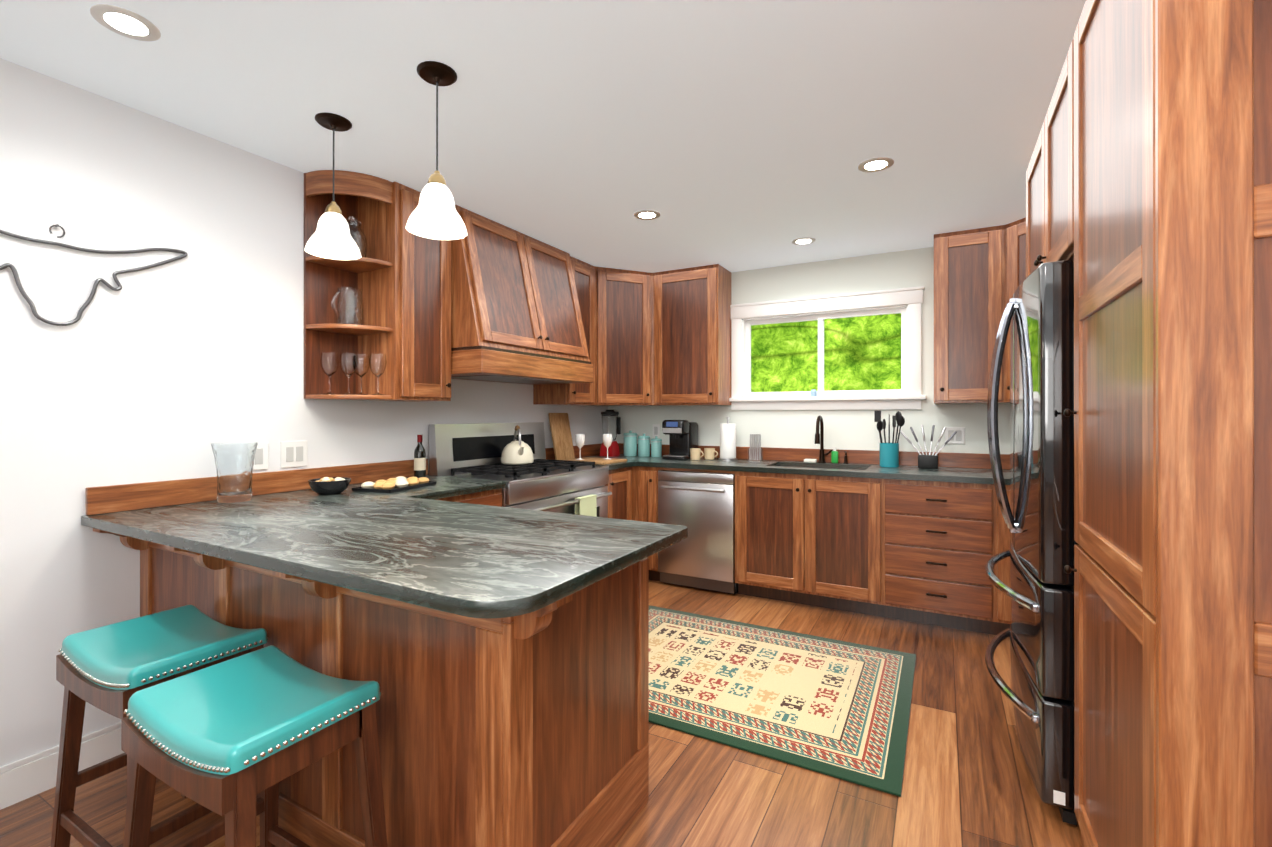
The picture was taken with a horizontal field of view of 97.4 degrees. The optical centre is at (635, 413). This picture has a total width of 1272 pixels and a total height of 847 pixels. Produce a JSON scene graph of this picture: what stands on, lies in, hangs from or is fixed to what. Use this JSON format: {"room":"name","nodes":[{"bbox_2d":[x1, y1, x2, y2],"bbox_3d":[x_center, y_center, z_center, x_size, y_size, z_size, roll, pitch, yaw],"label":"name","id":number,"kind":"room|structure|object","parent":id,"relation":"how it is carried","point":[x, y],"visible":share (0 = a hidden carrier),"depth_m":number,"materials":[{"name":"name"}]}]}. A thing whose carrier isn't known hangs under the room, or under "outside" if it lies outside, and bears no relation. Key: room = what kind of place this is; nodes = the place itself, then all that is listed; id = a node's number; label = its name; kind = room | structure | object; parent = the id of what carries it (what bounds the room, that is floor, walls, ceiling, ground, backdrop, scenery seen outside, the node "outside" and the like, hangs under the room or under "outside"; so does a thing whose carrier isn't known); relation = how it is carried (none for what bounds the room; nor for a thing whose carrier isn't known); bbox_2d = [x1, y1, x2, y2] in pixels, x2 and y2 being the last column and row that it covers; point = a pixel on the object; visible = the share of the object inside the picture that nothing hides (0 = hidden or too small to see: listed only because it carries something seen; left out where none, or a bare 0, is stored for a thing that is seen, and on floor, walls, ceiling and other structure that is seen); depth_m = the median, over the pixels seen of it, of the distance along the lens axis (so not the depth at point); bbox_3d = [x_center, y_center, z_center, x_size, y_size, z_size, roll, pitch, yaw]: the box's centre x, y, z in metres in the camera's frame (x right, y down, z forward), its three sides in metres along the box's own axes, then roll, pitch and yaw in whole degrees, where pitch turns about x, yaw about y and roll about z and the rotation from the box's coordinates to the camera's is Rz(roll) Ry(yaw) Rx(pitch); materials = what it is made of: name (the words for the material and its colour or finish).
{"room":"kitchen","nodes":[
{"label":"kitchen","id":0,"kind":"room"},
{"bbox_2d":[0,58,607,766],"bbox_3d":[-2.163,0.063,1.841,0.120,2.470,7.720,0,0,29],"label":"wall","id":1,"kind":"structure","parent":0,"point":[172,370],"depth_m":2.12,"materials":[{"name":"white paint"}]},
{"bbox_2d":[0,722,124,809],"bbox_3d":[-2.930,1.228,0.298,0.016,0.135,4.277,0,0,29],"label":"baseboard","id":2,"kind":"structure","parent":1,"relation":"attached to","point":[27,777],"depth_m":1.92,"materials":[{"name":"white"}]},
{"bbox_2d":[0,224,187,325],"bbox_3d":[-2.024,-0.485,1.953,0.018,0.357,0.768,0,0,29],"label":"wall art","id":3,"kind":"object","parent":1,"relation":"attached to","point":[32,305],"visible":1,"depth_m":2.01,"materials":[{"name":"grey metal"}]},
{"bbox_2d":[85,459,427,514],"bbox_3d":[-1.619,0.318,2.688,0.019,0.099,1.524,0,0,29],"label":"backsplash","id":4,"kind":"structure","parent":1,"relation":"attached to","point":[124,497],"depth_m":2.33,"materials":[{"name":"brown wood"}]},
{"bbox_2d":[253,442,268,470],"bbox_3d":[-1.711,0.194,2.533,0.009,0.125,0.085,0,0,29],"label":"electrical outlet plate","id":5,"kind":"object","parent":1,"relation":"attached to","point":[261,460],"depth_m":2.54,"materials":[{"name":"white plastic"}]},
{"bbox_2d":[281,441,307,467],"bbox_3d":[-1.634,0.194,2.674,0.009,0.125,0.126,0,0,29],"label":"electrical outlet plate","id":6,"kind":"object","parent":1,"relation":"attached to","point":[294,453],"depth_m":2.67,"materials":[{"name":"white plastic"}]},
{"bbox_2d":[352,179,455,401],"bbox_3d":[-1.251,-0.619,3.039,0.328,1.096,0.363,0,0,29],"label":"upper cabinet","id":7,"kind":"object","parent":1,"relation":"attached to","point":[404,277],"depth_m":2.89,"materials":[{"name":"brown wood"}]},
{"bbox_2d":[320,353,338,394],"bbox_3d":[-1.510,-0.194,2.755,0.080,0.205,0.080,0,0,29],"label":"wine glass","id":8,"kind":"object","parent":7,"relation":"on","point":[329,363],"visible":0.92,"depth_m":2.73,"materials":[{"name":"clear glass"}]},
{"bbox_2d":[331,287,362,324],"bbox_3d":[-1.440,-0.526,2.779,0.116,0.190,0.157,0,0,29],"label":"pitcher","id":9,"kind":"object","parent":7,"relation":"on","point":[349,310],"visible":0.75,"depth_m":2.75,"materials":[{"name":"clear glass"}]},
{"bbox_2d":[340,353,355,394],"bbox_3d":[-1.428,-0.194,2.779,0.080,0.205,0.080,0,0,29],"label":"wine glass","id":10,"kind":"object","parent":7,"relation":"on","point":[348,363],"visible":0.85,"depth_m":2.75,"materials":[{"name":"clear glass"}]},
{"bbox_2d":[346,217,366,256],"bbox_3d":[-1.423,-0.873,2.799,0.136,0.222,0.136,0,0,29],"label":"jar","id":11,"kind":"object","parent":7,"relation":"on","point":[357,234],"visible":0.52,"depth_m":2.77,"materials":[{"name":"clear glass"}]},
{"bbox_2d":[355,354,368,394],"bbox_3d":[-1.383,-0.194,2.811,0.080,0.205,0.080,0,0,29],"label":"wine glass","id":12,"kind":"object","parent":7,"relation":"on","point":[362,366],"visible":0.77,"depth_m":2.79,"materials":[{"name":"clear glass"}]},
{"bbox_2d":[369,354,386,394],"bbox_3d":[-1.298,-0.194,2.809,0.080,0.205,0.080,0,0,29],"label":"wine glass","id":13,"kind":"object","parent":7,"relation":"on","point":[377,363],"visible":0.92,"depth_m":2.78,"materials":[{"name":"clear glass"}]},
{"bbox_2d":[452,204,595,365],"bbox_3d":[-0.811,-0.767,3.633,0.530,0.799,1.090,0,0,29],"label":"upper cabinet","id":14,"kind":"object","parent":1,"relation":"attached to","point":[485,299],"depth_m":3.41,"materials":[{"name":"brown wood"}]},
{"bbox_2d":[532,267,603,405],"bbox_3d":[-0.505,-0.617,4.348,0.380,1.096,0.450,0,0,29],"label":"upper cabinet","id":15,"kind":"object","parent":1,"relation":"attached to","point":[552,385],"depth_m":4.20,"materials":[{"name":"brown wood"}]},
{"bbox_2d":[604,267,647,405],"bbox_3d":[-0.154,-0.617,4.731,0.628,1.096,0.718,0,0,29],"label":"upper cabinet","id":16,"kind":"object","parent":1,"relation":"attached to","point":[625,291],"depth_m":4.52,"materials":[{"name":"brown wood"}]},
{"bbox_2d":[0,580,1081,846],"bbox_3d":[-0.462,1.347,0.908,4.000,0.100,7.960,0,0,29],"label":"floor","id":17,"kind":"structure","parent":0,"point":[968,782],"depth_m":1.94,"materials":[{"name":"brown wood"}]},
{"bbox_2d":[51,605,269,846],"bbox_3d":[-1.381,0.969,1.645,0.537,0.656,0.352,0,0,29],"label":"stool","id":18,"kind":"object","parent":17,"relation":"on","point":[110,669],"visible":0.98,"depth_m":1.59,"materials":[{"name":"teal leather"}]},
{"bbox_2d":[121,645,387,846],"bbox_3d":[-0.890,0.969,1.314,0.537,0.656,0.352,0,0,29],"label":"stool","id":19,"kind":"object","parent":17,"relation":"on","point":[231,739],"visible":1,"depth_m":1.26,"materials":[{"name":"teal leather"}]},
{"bbox_2d":[133,539,656,846],"bbox_3d":[-0.933,0.852,2.023,1.860,0.893,0.706,0,0,29],"label":"base cabinet","id":20,"kind":"object","parent":17,"relation":"on","point":[485,639],"depth_m":1.50,"materials":[{"name":"brown wood"}]},
{"bbox_2d":[81,475,752,626],"bbox_3d":[-0.754,0.424,2.207,1.999,0.112,1.536,0,0,29],"label":"countertop","id":21,"kind":"structure","parent":20,"relation":"on","point":[450,546],"depth_m":1.64,"materials":[{"name":"grey stone"}]},
{"bbox_2d":[211,442,257,502],"bbox_3d":[-1.692,0.245,2.358,0.164,0.245,0.164,0,0,29],"label":"glass vase","id":22,"kind":"object","parent":21,"relation":"on","point":[234,462],"visible":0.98,"depth_m":2.31,"materials":[{"name":"clear glass"}]},
{"bbox_2d":[308,477,350,494],"bbox_3d":[-1.409,0.331,2.574,0.176,0.075,0.176,0,0,29],"label":"bowl","id":23,"kind":"object","parent":21,"relation":"on","point":[329,486],"visible":1,"depth_m":2.52,"materials":[{"name":"black ceramic"}]},
{"bbox_2d":[352,476,435,492],"bbox_3d":[-1.193,0.347,2.780,0.220,0.042,0.340,0,0,17],"label":"tray","id":24,"kind":"object","parent":21,"relation":"on","point":[396,484],"visible":1,"depth_m":2.70,"materials":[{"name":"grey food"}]},
{"bbox_2d":[414,435,425,477],"bbox_3d":[-1.244,0.245,3.219,0.065,0.248,0.065,0,0,29],"label":"wine bottle","id":25,"kind":"object","parent":21,"relation":"on","point":[419,461],"visible":0.96,"depth_m":3.20,"materials":[{"name":"black glass"}]},
{"bbox_2d":[429,422,611,517],"bbox_3d":[-0.686,0.683,3.642,0.702,1.235,1.040,0,0,29],"label":"range","id":26,"kind":"object","parent":17,"relation":"on","point":[541,482],"visible":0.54,"depth_m":3.54,"materials":[{"name":"silver metal"}]},
{"bbox_2d":[501,425,533,464],"bbox_3d":[-0.786,0.206,3.743,0.237,0.257,0.216,0,0,29],"label":"kettle","id":27,"kind":"object","parent":26,"relation":"on","point":[517,451],"visible":1,"depth_m":3.67,"materials":[{"name":"beige ceramic"}]},
{"bbox_2d":[605,471,632,490],"bbox_3d":[-0.237,0.855,4.589,0.619,0.893,1.044,0,0,29],"label":"base cabinet","id":28,"kind":"object","parent":17,"relation":"on","point":[623,479],"depth_m":4.20,"materials":[{"name":"brown wood"}]},
{"bbox_2d":[633,471,659,580],"bbox_3d":[0.215,0.855,4.574,0.228,0.893,0.638,0,0,29],"label":"base cabinet","id":29,"kind":"object","parent":17,"relation":"on","point":[640,482],"depth_m":4.29,"materials":[{"name":"brown wood"}]},
{"bbox_2d":[658,470,737,594],"bbox_3d":[0.551,0.866,4.322,0.594,0.870,0.638,0,0,29],"label":"dishwasher","id":30,"kind":"object","parent":17,"relation":"on","point":[700,506],"visible":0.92,"depth_m":4.07,"materials":[{"name":"silver metal"}]},
{"bbox_2d":[735,463,816,605],"bbox_3d":[1.091,0.854,4.094,0.562,0.893,0.638,0,0,29],"label":"base cabinet","id":31,"kind":"object","parent":17,"relation":"on","point":[776,539],"depth_m":3.81,"materials":[{"name":"brown wood"}]},
{"bbox_2d":[649,605,915,796],"bbox_3d":[0.487,1.293,2.829,1.620,0.010,1.260,0,0,29],"label":"rug","id":32,"kind":"object","parent":17,"relation":"on","point":[838,709],"visible":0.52,"depth_m":2.56,"materials":[{"name":"beige fabric"}]},
{"bbox_2d":[817,467,884,616],"bbox_3d":[1.449,0.854,3.898,0.554,0.893,0.638,0,0,29],"label":"base cabinet","id":33,"kind":"object","parent":17,"relation":"on","point":[850,508],"depth_m":3.59,"materials":[{"name":"brown wood"}]},
{"bbox_2d":[885,475,996,634],"bbox_3d":[1.951,0.854,3.624,0.590,0.893,0.638,0,0,29],"label":"base cabinet","id":34,"kind":"object","parent":17,"relation":"on","point":[941,534],"depth_m":3.34,"materials":[{"name":"brown wood"}]},
{"bbox_2d":[550,455,1009,482],"bbox_3d":[1.140,0.388,3.837,3.758,0.035,1.045,0,0,29],"label":"countertop","id":35,"kind":"structure","parent":34,"relation":"on","point":[742,468],"depth_m":3.99,"materials":[{"name":"grey stone"}]},
{"bbox_2d":[548,413,574,459],"bbox_3d":[-0.589,0.182,4.439,0.092,0.375,0.240,0,0,29],"label":"cutting board","id":36,"kind":"object","parent":35,"relation":"on","point":[561,436],"visible":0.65,"depth_m":4.42,"materials":[{"name":"brown wood"}]},
{"bbox_2d":[566,457,626,464],"bbox_3d":[-0.319,0.361,4.285,0.390,0.018,0.340,0,0,29],"label":"serving board","id":37,"kind":"object","parent":35,"relation":"on","point":[602,461],"visible":0.6,"depth_m":4.20,"materials":[{"name":"brown wood"}]},
{"bbox_2d":[575,434,584,459],"bbox_3d":[-0.427,0.255,4.265,0.076,0.195,0.076,0,0,29],"label":"glass","id":38,"kind":"object","parent":37,"relation":"on","point":[580,440],"visible":1,"depth_m":4.24,"materials":[{"name":"white glass"}]},
{"bbox_2d":[603,434,611,459],"bbox_3d":[-0.219,0.255,4.311,0.076,0.195,0.076,0,0,29],"label":"glass","id":39,"kind":"object","parent":37,"relation":"on","point":[607,440],"visible":1,"depth_m":4.28,"materials":[{"name":"white glass"}]},
{"bbox_2d":[600,410,620,456],"bbox_3d":[-0.217,0.169,4.891,0.184,0.405,0.158,0,0,29],"label":"blender","id":40,"kind":"object","parent":35,"relation":"on","point":[611,421],"visible":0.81,"depth_m":4.84,"materials":[{"name":"red plastic"}]},
{"bbox_2d":[623,431,637,455],"bbox_3d":[-0.049,0.260,4.924,0.124,0.222,0.124,0,0,29],"label":"canister","id":41,"kind":"object","parent":35,"relation":"on","point":[630,443],"visible":1,"depth_m":4.87,"materials":[{"name":"teal ceramic"}]},
{"bbox_2d":[638,434,649,456],"bbox_3d":[0.070,0.273,4.859,0.108,0.197,0.108,0,0,29],"label":"canister","id":42,"kind":"object","parent":35,"relation":"on","point":[643,445],"visible":1,"depth_m":4.82,"materials":[{"name":"teal ceramic"}]},
{"bbox_2d":[651,436,661,456],"bbox_3d":[0.175,0.283,4.802,0.095,0.177,0.095,0,0,29],"label":"canister","id":43,"kind":"object","parent":35,"relation":"on","point":[656,446],"visible":1,"depth_m":4.76,"materials":[{"name":"teal ceramic"}]},
{"bbox_2d":[662,420,697,459],"bbox_3d":[0.366,0.211,4.610,0.200,0.320,0.333,0,0,29],"label":"coffee maker","id":44,"kind":"object","parent":35,"relation":"on","point":[683,437],"visible":0.98,"depth_m":4.55,"materials":[{"name":"black plastic"}]},
{"bbox_2d":[690,448,703,459],"bbox_3d":[0.490,0.326,4.481,0.114,0.090,0.084,0,0,29],"label":"mug","id":45,"kind":"object","parent":35,"relation":"on","point":[695,453],"visible":1,"depth_m":4.46,"materials":[{"name":"beige ceramic"}]},
{"bbox_2d":[704,448,717,459],"bbox_3d":[0.607,0.326,4.508,0.114,0.090,0.084,0,0,29],"label":"mug","id":46,"kind":"object","parent":35,"relation":"on","point":[709,453],"visible":1,"depth_m":4.48,"materials":[{"name":"beige ceramic"}]},
{"bbox_2d":[718,417,736,460],"bbox_3d":[0.736,0.197,4.472,0.150,0.347,0.150,0,0,29],"label":"paper towel","id":47,"kind":"object","parent":35,"relation":"on","point":[727,441],"visible":1,"depth_m":4.42,"materials":[{"name":"white paper"}]},
{"bbox_2d":[748,434,762,460],"bbox_3d":[0.933,0.266,4.375,0.100,0.210,0.070,0,0,29],"label":"caddy","id":48,"kind":"object","parent":35,"relation":"on","point":[755,452],"visible":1,"depth_m":4.36,"materials":[{"name":"clear glass"}]},
{"bbox_2d":[804,459,816,462],"bbox_3d":[1.327,0.358,4.251,0.090,0.025,0.060,0,0,29],"label":"sponge","id":49,"kind":"object","parent":35,"relation":"on","point":[811,460],"visible":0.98,"depth_m":4.22,"materials":[{"name":"white"}]},
{"bbox_2d":[815,415,832,462],"bbox_3d":[1.380,0.192,4.121,0.109,0.357,0.228,0,0,29],"label":"faucet","id":50,"kind":"object","parent":35,"relation":"on","point":[819,438],"visible":0.98,"depth_m":4.19,"materials":[{"name":"brown metal"}]},
{"bbox_2d":[831,448,837,462],"bbox_3d":[1.485,0.313,4.176,0.050,0.115,0.030,0,0,29],"label":"soap bottle","id":51,"kind":"object","parent":35,"relation":"on","point":[834,455],"visible":0.94,"depth_m":4.16,"materials":[{"name":"green plastic"}]},
{"bbox_2d":[843,451,848,463],"bbox_3d":[1.543,0.323,4.115,0.040,0.095,0.070,0,0,29],"label":"soap dispenser","id":52,"kind":"object","parent":35,"relation":"on","point":[845,459],"visible":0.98,"depth_m":4.12,"materials":[{"name":"brown metal"}]},
{"bbox_2d":[874,411,904,467],"bbox_3d":[1.760,0.175,3.885,0.194,0.391,0.188,0,0,29],"label":"utensil crock","id":53,"kind":"object","parent":35,"relation":"on","point":[888,454],"visible":1,"depth_m":3.85,"materials":[{"name":"teal ceramic"}]},
{"bbox_2d":[900,425,956,468],"bbox_3d":[1.970,0.223,3.774,0.344,0.294,0.090,0,0,29],"label":"stand","id":54,"kind":"object","parent":35,"relation":"on","point":[926,461],"visible":1,"depth_m":3.75,"materials":[{"name":"black"}]},
{"bbox_2d":[997,483,1009,636],"bbox_3d":[2.413,0.853,3.371,0.464,0.893,0.638,0,0,29],"label":"base cabinet","id":55,"kind":"object","parent":17,"relation":"on","point":[1003,534],"depth_m":3.18,"materials":[{"name":"brown wood"}]},
{"bbox_2d":[985,260,1078,825],"bbox_3d":[1.778,0.408,2.031,0.867,1.780,0.911,0,0,29],"label":"refrigerator","id":56,"kind":"object","parent":17,"relation":"on","point":[1037,318],"visible":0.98,"depth_m":1.79,"materials":[{"name":"black metal"}]},
{"bbox_2d":[1066,0,1271,846],"bbox_3d":[1.446,0.064,1.200,0.688,2.468,0.780,0,0,29],"label":"tall cabinet","id":57,"kind":"object","parent":17,"relation":"on","point":[1149,192],"depth_m":1.01,"materials":[{"name":"brown wood"}]},
{"bbox_2d":[0,0,1085,272],"bbox_3d":[-0.462,-1.223,0.911,4.000,0.100,7.960,0,0,29],"label":"ceiling","id":58,"kind":"structure","parent":0,"point":[738,134],"depth_m":2.10,"materials":[{"name":"white paint"}]},
{"bbox_2d":[90,4,160,40],"bbox_3d":[-1.530,-1.170,1.678,0.158,0.004,0.158,0,0,29],"label":"recessed light","id":59,"kind":"object","parent":58,"relation":"in","point":[132,24],"visible":1,"depth_m":1.67,"materials":[{"name":"white"}]},
{"bbox_2d":[305,112,360,259],"bbox_3d":[-1.211,-0.906,2.239,0.200,0.529,0.200,0,0,29],"label":"pendant light","id":60,"kind":"object","parent":58,"relation":"hanging from","point":[330,237],"visible":1,"depth_m":2.21,"materials":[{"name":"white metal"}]},
{"bbox_2d":[406,61,466,239],"bbox_3d":[-0.684,-0.899,1.922,0.200,0.544,0.200,0,0,29],"label":"pendant light","id":61,"kind":"object","parent":58,"relation":"hanging from","point":[435,215],"visible":1,"depth_m":1.90,"materials":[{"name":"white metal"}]},
{"bbox_2d":[634,210,659,219],"bbox_3d":[0.065,-1.168,3.291,0.158,0.004,0.158,0,0,29],"label":"recessed light","id":62,"kind":"object","parent":58,"relation":"in","point":[646,214],"visible":1,"depth_m":3.27,"materials":[{"name":"white"}]},
{"bbox_2d":[791,237,815,244],"bbox_3d":[1.135,-1.167,3.788,0.158,0.004,0.158,0,0,29],"label":"recessed light","id":63,"kind":"object","parent":58,"relation":"in","point":[803,241],"visible":1,"depth_m":3.79,"materials":[{"name":"white"}]},
{"bbox_2d":[858,157,893,172],"bbox_3d":[1.128,-1.169,2.629,0.158,0.004,0.158,0,0,29],"label":"recessed light","id":64,"kind":"object","parent":58,"relation":"in","point":[877,164],"visible":1,"depth_m":2.62,"materials":[{"name":"white"}]},
{"bbox_2d":[608,247,1009,453],"bbox_3d":[1.420,0.066,4.349,4.000,2.470,0.120,0,0,29],"label":"wall","id":65,"kind":"structure","parent":0,"point":[850,430],"depth_m":4.20,"materials":[{"name":"white paint"}]},
{"bbox_2d":[653,424,659,436],"bbox_3d":[0.178,0.152,4.954,0.072,0.115,0.008,0,0,29],"label":"electrical outlet plate","id":66,"kind":"object","parent":65,"relation":"attached to","point":[656,427],"depth_m":4.95,"materials":[{"name":"white plastic"}]},
{"bbox_2d":[648,264,730,405],"bbox_3d":[0.417,-0.617,4.602,0.632,1.096,0.395,0,0,29],"label":"upper cabinet","id":67,"kind":"object","parent":65,"relation":"attached to","point":[689,310],"depth_m":4.48,"materials":[{"name":"brown wood"}]},
{"bbox_2d":[729,286,925,409],"bbox_3d":[1.422,-0.461,4.316,1.455,0.865,0.176,0,0,29],"label":"window","id":68,"kind":"structure","parent":65,"relation":"in","point":[907,395],"depth_m":4.25,"materials":[{"name":"white wood"}]},
{"bbox_2d":[810,389,816,396],"bbox_3d":[1.362,-0.157,4.284,0.048,0.055,0.048,0,0,29],"label":"jar","id":69,"kind":"object","parent":68,"relation":"on","point":[813,392],"visible":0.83,"depth_m":4.27,"materials":[{"name":"blue"}]},
{"bbox_2d":[945,427,964,443],"bbox_3d":[2.196,0.150,3.850,0.118,0.115,0.008,0,0,29],"label":"electrical outlet plate","id":70,"kind":"object","parent":65,"relation":"attached to","point":[959,438],"depth_m":3.84,"materials":[{"name":"white plastic"}]},
{"bbox_2d":[934,225,1003,403],"bbox_3d":[2.195,-0.618,3.633,0.458,1.096,0.389,0,0,29],"label":"upper cabinet","id":71,"kind":"object","parent":65,"relation":"attached to","point":[969,264],"depth_m":3.54,"materials":[{"name":"brown wood"}]},
{"bbox_2d":[1004,218,1025,402],"bbox_3d":[2.559,-0.619,3.246,0.698,1.096,0.718,0,0,29],"label":"upper cabinet","id":72,"kind":"object","parent":65,"relation":"attached to","point":[1014,232],"depth_m":3.39,"materials":[{"name":"brown wood"}]},
{"bbox_2d":[1026,59,1065,277],"bbox_3d":[1.884,-0.840,2.003,0.688,0.658,1.072,0,0,29],"label":"upper cabinet","id":73,"kind":"object","parent":0,"relation":"attached to","point":[1046,170],"depth_m":2.09,"materials":[{"name":"brown wood"}]},
{"label":"outside","id":74,"kind":"structure","parent":0,"visible":0},
{"bbox_2d":[751,313,900,391],"bbox_3d":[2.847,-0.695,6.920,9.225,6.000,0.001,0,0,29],"label":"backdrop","id":75,"kind":"structure","parent":74,"point":[862,353],"depth_m":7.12,"materials":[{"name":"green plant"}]}
]}

